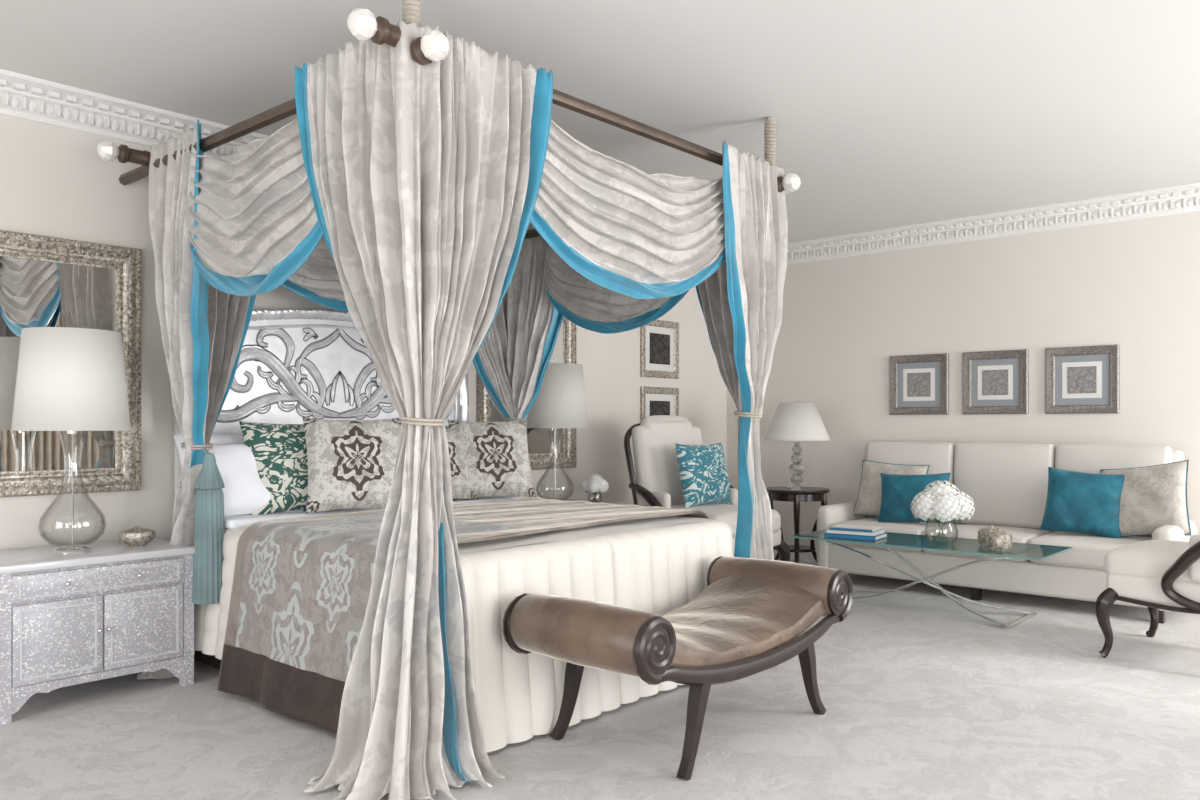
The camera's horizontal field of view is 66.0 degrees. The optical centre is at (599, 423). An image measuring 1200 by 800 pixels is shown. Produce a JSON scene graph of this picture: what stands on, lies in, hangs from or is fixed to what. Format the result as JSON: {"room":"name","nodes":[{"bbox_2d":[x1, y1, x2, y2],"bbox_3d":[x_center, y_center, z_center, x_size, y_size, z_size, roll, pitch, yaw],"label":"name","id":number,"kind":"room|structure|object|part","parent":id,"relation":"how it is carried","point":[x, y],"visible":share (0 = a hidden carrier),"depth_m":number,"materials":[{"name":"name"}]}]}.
{"room":"bedroom","nodes":[
{"label":"bedroom","id":0,"kind":"room"},
{"bbox_2d":[0,114,726,549],"bbox_3d":[-2.038,-0.195,5.386,0.100,2.890,9.750,0,0,42],"label":"wall","id":1,"kind":"structure","parent":0,"point":[55,182],"depth_m":4.91,"materials":[{"name":"paint"}]},
{"bbox_2d":[0,230,140,496],"bbox_3d":[-2.741,-0.285,4.473,0.057,1.265,1.000,0,0,42],"label":"wall mirror","id":2,"kind":"object","parent":1,"relation":"attached to","point":[45,281],"visible":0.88,"depth_m":4.58,"materials":[{"name":"silver metal"}]},
{"bbox_2d":[0,256,115,471],"bbox_3d":[-2.752,-0.285,4.483,0.001,1.045,0.780,0,0,42],"label":"mirror glass","id":3,"kind":"object","parent":2,"relation":"attached to","point":[33,293],"depth_m":4.53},
{"bbox_2d":[0,69,268,156],"bbox_3d":[-1.940,-1.558,5.308,0.150,0.165,9.762,0,0,42],"label":"trim","id":4,"kind":"structure","parent":1,"relation":"attached to","point":[22,96],"depth_m":4.64,"materials":[{"name":"white paint"}]},
{"bbox_2d":[477,317,576,469],"bbox_3d":[-0.527,-0.285,6.967,0.057,1.265,1.000,0,0,42],"label":"wall mirror","id":5,"kind":"object","parent":1,"relation":"attached to","point":[540,440],"visible":0.31,"depth_m":7.17,"materials":[{"name":"silver metal"}]},
{"bbox_2d":[491,322,563,453],"bbox_3d":[-0.538,-0.285,6.976,0.001,1.045,0.780,0,0,42],"label":"mirror glass","id":6,"kind":"object","parent":5,"relation":"attached to","point":[540,440],"depth_m":7.13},
{"bbox_2d":[640,320,678,378],"bbox_3d":[0.535,-0.665,8.184,0.030,0.510,0.530,0,0,42],"label":"framed picture","id":7,"kind":"object","parent":1,"relation":"attached to","point":[659,339],"visible":0.91,"depth_m":8.18,"materials":[{"name":"silver metal"}]},
{"bbox_2d":[650,333,669,364],"bbox_3d":[0.528,-0.665,8.190,0.012,0.270,0.290,0,0,42],"label":"print","id":8,"kind":"object","parent":7,"relation":"attached to","point":[659,342],"depth_m":8.19},
{"bbox_2d":[640,386,678,422],"bbox_3d":[0.535,-0.070,8.184,0.030,0.510,0.530,0,0,42],"label":"framed picture","id":9,"kind":"object","parent":1,"relation":"attached to","point":[653,400],"visible":0.47,"depth_m":8.17,"materials":[{"name":"silver metal"}]},
{"bbox_2d":[650,401,669,415],"bbox_3d":[0.528,-0.070,8.190,0.012,0.270,0.290,0,0,42],"label":"print","id":10,"kind":"object","parent":9,"relation":"attached to","point":[656,407],"depth_m":8.18},
{"bbox_2d":[0,0,1199,242],"bbox_3d":[0.785,-1.690,2.880,7.850,0.100,10.150,0,0,42],"label":"ceiling","id":11,"kind":"structure","parent":0,"point":[887,114],"depth_m":4.28,"materials":[{"name":"white paint"}]},
{"bbox_2d":[97,0,800,333],"bbox_3d":[-0.732,-1.086,4.802,2.619,1.101,2.798,0,0,42],"label":"canopy","id":12,"kind":"object","parent":11,"relation":"hanging from","point":[625,244],"depth_m":3.96,"materials":[{"name":"grey fabric"}]},
{"bbox_2d":[136,119,255,679],"bbox_3d":[-1.871,-0.064,4.648,0.771,2.608,0.774,0,0,42],"label":"curtain","id":13,"kind":"object","parent":12,"relation":"hanging from","point":[204,328],"depth_m":4.43,"materials":[{"name":"grey fabric"}]},
{"bbox_2d":[294,19,552,799],"bbox_3d":[-0.680,-0.064,3.416,0.849,2.608,0.897,0,0,42],"label":"curtain","id":14,"kind":"object","parent":12,"relation":"hanging from","point":[424,181],"depth_m":3.19,"materials":[{"name":"grey fabric"}]},
{"bbox_2d":[472,223,563,497],"bbox_3d":[-0.591,-0.064,6.054,0.725,2.608,0.671,0,0,42],"label":"curtain","id":15,"kind":"object","parent":12,"relation":"hanging from","point":[512,361],"depth_m":6.13,"materials":[{"name":"grey fabric"}]},
{"bbox_2d":[696,141,787,666],"bbox_3d":[0.589,-0.064,4.917,0.793,2.608,0.699,0,0,42],"label":"curtain","id":16,"kind":"object","parent":12,"relation":"hanging from","point":[741,303],"depth_m":4.79,"materials":[{"name":"grey fabric"}]},
{"bbox_2d":[0,558,1199,799],"bbox_3d":[0.785,1.300,2.880,7.850,0.100,10.150,0,0,42],"label":"floor","id":17,"kind":"structure","parent":0,"point":[924,696],"depth_m":3.74,"materials":[{"name":"carpet"}]},
{"bbox_2d":[0,538,194,724],"bbox_3d":[-2.429,0.920,4.316,0.606,0.660,0.860,0,0,42],"label":"nightstand","id":18,"kind":"object","parent":17,"relation":"on","point":[114,608],"visible":0.88,"depth_m":4.11,"materials":[{"name":"silver metal"}]},
{"bbox_2d":[11,327,130,552],"bbox_3d":[-2.455,0.080,4.299,0.484,1.020,0.484,0,0,42],"label":"table lamp","id":19,"kind":"object","parent":18,"relation":"on","point":[72,380],"visible":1,"depth_m":4.12,"materials":[{"name":"white fabric"}]},
{"bbox_3d":[-2.455,-0.200,4.299,0.484,0.460,0.484,0,0,42],"label":"lamp shade","id":20,"kind":"part","parent":19,"relation":"part of","materials":[{"name":"fabric"}]},
{"bbox_2d":[118,526,155,546],"bbox_3d":[-2.250,0.542,4.485,0.169,0.095,0.169,0,0,42],"label":"bowl","id":21,"kind":"object","parent":18,"relation":"on","point":[135,536],"visible":1,"depth_m":4.43,"materials":[{"name":"silver metal"}]},
{"bbox_2d":[175,309,733,751],"bbox_3d":[-0.797,0.278,4.839,2.423,1.923,2.184,0,0,42],"label":"bed","id":22,"kind":"object","parent":17,"relation":"on","point":[283,632],"visible":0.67,"depth_m":4.11,"materials":[{"name":"white fabric"}]},
{"bbox_2d":[173,433,244,466],"bbox_3d":[-1.943,0.258,4.935,0.213,0.460,0.600,-29,-19,38],"label":"bed pillow","id":23,"kind":"object","parent":22,"relation":"on","point":[215,438],"depth_m":4.84,"materials":[{"name":"white fabric"}]},
{"bbox_2d":[208,444,304,516],"bbox_3d":[-1.825,0.286,4.783,0.540,0.420,0.190,0,-29,-46],"label":"bed pillow","id":24,"kind":"object","parent":22,"relation":"on","point":[244,492],"depth_m":4.67,"materials":[{"name":"white fabric"}]},
{"bbox_2d":[239,421,307,514],"bbox_3d":[-1.624,0.227,4.934,0.540,0.487,0.256,0,0,-42],"label":"throw pillow","id":25,"kind":"object","parent":22,"relation":"on","point":[279,451],"visible":0.55,"depth_m":4.81,"materials":[{"name":"green fabric"}]},
{"bbox_3d":[-1.603,0.233,5.649,0.141,1.834,1.978,0,0,42],"label":"headboard","id":26,"kind":"part","parent":22,"relation":"part of","materials":[{"name":"silver metal"}]},
{"bbox_2d":[302,417,401,513],"bbox_3d":[-1.305,0.211,4.937,0.531,0.497,0.288,0,0,-23],"label":"throw pillow","id":27,"kind":"object","parent":22,"relation":"on","point":[351,463],"visible":0.87,"depth_m":4.85,"materials":[{"name":"beige fabric"}]},
{"bbox_3d":[-0.763,0.875,4.849,2.120,0.730,1.900,0,0,42],"label":"mattress","id":28,"kind":"part","parent":22,"relation":"part of","materials":[{"name":"white fabric"}]},
{"bbox_2d":[446,429,477,498],"bbox_3d":[-0.993,0.241,5.561,0.484,0.438,0.267,0,0,-38],"label":"throw pillow","id":29,"kind":"object","parent":22,"relation":"on","point":[461,486],"visible":0.35,"depth_m":5.57,"materials":[{"name":"beige fabric"}]},
{"bbox_2d":[217,497,708,734],"bbox_3d":[-0.550,0.838,4.615,1.291,0.767,2.177,0,0,42],"label":"bedspread","id":30,"kind":"object","parent":22,"relation":"on","point":[301,586],"depth_m":4.00,"materials":[{"name":"beige fabric"}]},
{"bbox_2d":[447,420,536,499],"bbox_3d":[-0.674,0.216,5.766,0.520,0.488,0.284,0,0,-23],"label":"throw pillow","id":31,"kind":"object","parent":22,"relation":"on","point":[498,464],"visible":0.86,"depth_m":5.70,"materials":[{"name":"beige fabric"}]},
{"bbox_2d":[560,499,624,504],"bbox_3d":[-0.312,0.920,6.776,0.606,0.660,0.860,0,0,42],"label":"nightstand","id":32,"kind":"object","parent":17,"relation":"on","point":[616,503],"visible":0.06,"depth_m":7.03,"materials":[{"name":"silver metal"}]},
{"bbox_2d":[527,363,587,499],"bbox_3d":[-0.328,0.080,6.710,0.484,1.020,0.484,0,0,42],"label":"table lamp","id":33,"kind":"object","parent":32,"relation":"on","point":[560,402],"visible":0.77,"depth_m":6.51,"materials":[{"name":"white fabric"}]},
{"bbox_3d":[-0.328,-0.200,6.710,0.484,0.460,0.484,0,0,42],"label":"lamp shade","id":34,"kind":"part","parent":33,"relation":"part of","materials":[{"name":"fabric"}]},
{"bbox_2d":[580,474,608,501],"bbox_3d":[-0.036,0.478,6.858,0.211,0.220,0.209,0,0,42],"label":"flower vase","id":35,"kind":"object","parent":32,"relation":"on","point":[594,484],"visible":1,"depth_m":6.80,"materials":[{"name":"clear glass"}]},
{"bbox_2d":[502,556,852,780],"bbox_3d":[0.389,0.951,3.827,0.680,0.624,1.543,0,0,42],"label":"bench","id":36,"kind":"object","parent":17,"relation":"on","point":[750,615],"visible":1,"depth_m":3.55,"materials":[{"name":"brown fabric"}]},
{"bbox_2d":[624,413,789,561],"bbox_3d":[0.765,0.587,6.873,0.966,1.340,0.975,0,0,-40],"label":"armchair","id":37,"kind":"object","parent":17,"relation":"on","point":[658,483],"visible":0.45,"depth_m":6.91,"materials":[{"name":"grey fabric"}]},
{"bbox_2d":[675,443,731,507],"bbox_3d":[0.778,0.376,6.885,0.520,0.468,0.206,0,0,-43],"label":"throw pillow","id":38,"kind":"object","parent":37,"relation":"on","point":[704,479],"visible":1,"depth_m":6.78,"materials":[{"name":"blue fabric"}]},
{"bbox_2d":[766,486,829,562],"bbox_3d":[1.640,0.892,7.691,0.540,0.714,0.540,0,0,42],"label":"side table","id":39,"kind":"object","parent":17,"relation":"on","point":[810,494],"visible":0.64,"depth_m":7.54,"materials":[{"name":"brown wood"}]},
{"bbox_2d":[764,401,829,488],"bbox_3d":[1.640,0.170,7.691,0.544,0.730,0.544,0,0,42],"label":"lamp","id":40,"kind":"object","parent":39,"relation":"on","point":[796,421],"visible":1,"depth_m":7.52,"materials":[{"name":"white fabric"}]},
{"bbox_3d":[1.640,-0.020,7.691,0.544,0.311,0.544,0,0,42],"label":"lamp shade","id":41,"kind":"part","parent":40,"relation":"part of","materials":[{"name":"fabric"}]},
{"bbox_3d":[1.640,0.321,7.691,0.129,0.372,0.129,0,0,19],"label":"crystal stem","id":42,"kind":"part","parent":40,"relation":"part of","materials":[{"name":"clear glass"}]},
{"bbox_2d":[791,529,1071,627],"bbox_3d":[2.194,1.019,6.236,1.662,0.454,0.662,0,0,42],"label":"coffee table","id":43,"kind":"object","parent":17,"relation":"on","point":[1000,556],"visible":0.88,"depth_m":6.11,"materials":[{"name":"clear glass"}]},
{"bbox_2d":[824,524,887,540],"bbox_3d":[1.791,0.755,6.460,0.360,0.072,0.270,0,0,35],"label":"book stack","id":44,"kind":"object","parent":43,"relation":"on","point":[844,531],"visible":1,"depth_m":6.37,"materials":[{"name":"blue paper"}]},
{"bbox_2d":[911,480,974,542],"bbox_3d":[2.257,0.580,6.097,0.401,0.418,0.396,0,0,42],"label":"hydrangea vase","id":45,"kind":"object","parent":43,"relation":"on","point":[941,501],"visible":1,"depth_m":5.99,"materials":[{"name":"clear glass"}]},
{"bbox_2d":[978,525,1005,546],"bbox_3d":[2.548,0.724,6.002,0.173,0.135,0.173,0,0,42],"label":"jar","id":46,"kind":"object","parent":43,"relation":"on","point":[982,533],"visible":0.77,"depth_m":5.97,"materials":[{"name":"beige stone"}]},
{"bbox_2d":[987,528,1011,550],"bbox_3d":[2.516,0.724,5.816,0.153,0.135,0.153,0,0,42],"label":"jar","id":47,"kind":"object","parent":43,"relation":"on","point":[999,540],"visible":1,"depth_m":5.76,"materials":[{"name":"beige stone"}]},
{"bbox_2d":[817,441,1196,623],"bbox_3d":[2.904,0.697,6.825,2.476,1.106,0.876,0,0,42],"label":"sofa","id":48,"kind":"object","parent":17,"relation":"on","point":[1007,483],"visible":0.53,"depth_m":6.75,"materials":[{"name":"grey fabric"}]},
{"bbox_2d":[853,460,929,522],"bbox_3d":[2.322,0.531,7.389,0.568,0.469,0.162,4,-15,42],"label":"sofa cushion","id":49,"kind":"object","parent":48,"relation":"on","point":[868,502],"depth_m":7.41,"materials":[{"name":"beige fabric"}]},
{"bbox_2d":[878,473,950,523],"bbox_3d":[2.414,0.569,7.108,0.540,0.400,0.161,-3,-19,35],"label":"sofa cushion","id":50,"kind":"object","parent":48,"relation":"on","point":[898,491],"depth_m":7.09,"materials":[{"name":"blue fabric"}]},
{"bbox_2d":[1040,467,1124,537],"bbox_3d":[3.332,0.541,6.362,0.500,0.460,0.159,5,-14,34],"label":"sofa cushion","id":51,"kind":"object","parent":48,"relation":"on","point":[1079,502],"depth_m":6.30,"materials":[{"name":"blue fabric"}]},
{"bbox_2d":[1100,460,1191,537],"bbox_3d":[3.635,0.515,6.174,0.162,0.509,0.568,20,-20,-32],"label":"sofa cushion","id":52,"kind":"object","parent":48,"relation":"on","point":[1154,497],"depth_m":6.07,"materials":[{"name":"beige fabric"}]},
{"bbox_2d":[1096,534,1199,657],"bbox_3d":[3.239,0.638,4.873,0.891,1.236,0.900,0,0,-42],"label":"armchair","id":53,"kind":"object","parent":17,"relation":"on","point":[1153,574],"visible":1,"depth_m":4.82,"materials":[{"name":"grey fabric"}]},
{"bbox_2d":[727,211,1199,547],"bbox_3d":[4.055,-0.195,6.563,7.450,2.890,0.100,0,0,42],"label":"wall","id":54,"kind":"structure","parent":0,"point":[1133,285],"depth_m":7.38,"materials":[{"name":"paint"}]},
{"bbox_2d":[773,548,816,561],"bbox_3d":[4.016,1.185,6.519,7.450,0.130,0.018,0,0,42],"label":"baseboard","id":55,"kind":"structure","parent":54,"relation":"attached to","point":[806,556],"depth_m":8.42,"materials":[{"name":"white paint"}]},
{"bbox_2d":[890,353,948,414],"bbox_3d":[2.661,-0.328,7.711,0.500,0.500,0.030,0,0,42],"label":"framed picture","id":56,"kind":"object","parent":54,"relation":"attached to","point":[919,384],"visible":1,"depth_m":7.71,"materials":[{"name":"grey wood"}]},
{"bbox_2d":[907,372,930,396],"bbox_3d":[2.667,-0.328,7.718,0.200,0.200,0.012,0,0,42],"label":"print","id":57,"kind":"object","parent":56,"relation":"attached to","point":[918,383],"depth_m":7.71},
{"bbox_2d":[787,183,1199,264],"bbox_3d":[3.972,-1.558,6.470,7.450,0.165,0.150,0,0,42],"label":"trim","id":58,"kind":"structure","parent":54,"relation":"attached to","point":[1181,199],"depth_m":7.18,"materials":[{"name":"white paint"}]},
{"bbox_2d":[963,349,1028,413],"bbox_3d":[3.122,-0.328,7.302,0.500,0.500,0.030,0,0,42],"label":"framed picture","id":59,"kind":"object","parent":54,"relation":"attached to","point":[994,382],"visible":1,"depth_m":7.30,"materials":[{"name":"grey wood"}]},
{"bbox_2d":[982,369,1007,394],"bbox_3d":[3.128,-0.328,7.308,0.200,0.200,0.012,0,0,42],"label":"print","id":60,"kind":"object","parent":59,"relation":"attached to","point":[994,381],"depth_m":7.30},
{"bbox_2d":[1045,345,1119,413],"bbox_3d":[3.591,-0.328,6.885,0.500,0.500,0.030,0,0,42],"label":"framed picture","id":61,"kind":"object","parent":54,"relation":"attached to","point":[1082,379],"visible":1,"depth_m":6.88,"materials":[{"name":"grey wood"}]},
{"bbox_2d":[1067,366,1096,393],"bbox_3d":[3.597,-0.328,6.892,0.200,0.200,0.012,0,0,42],"label":"print","id":62,"kind":"object","parent":61,"relation":"attached to","point":[1080,379],"depth_m":6.89}
]}

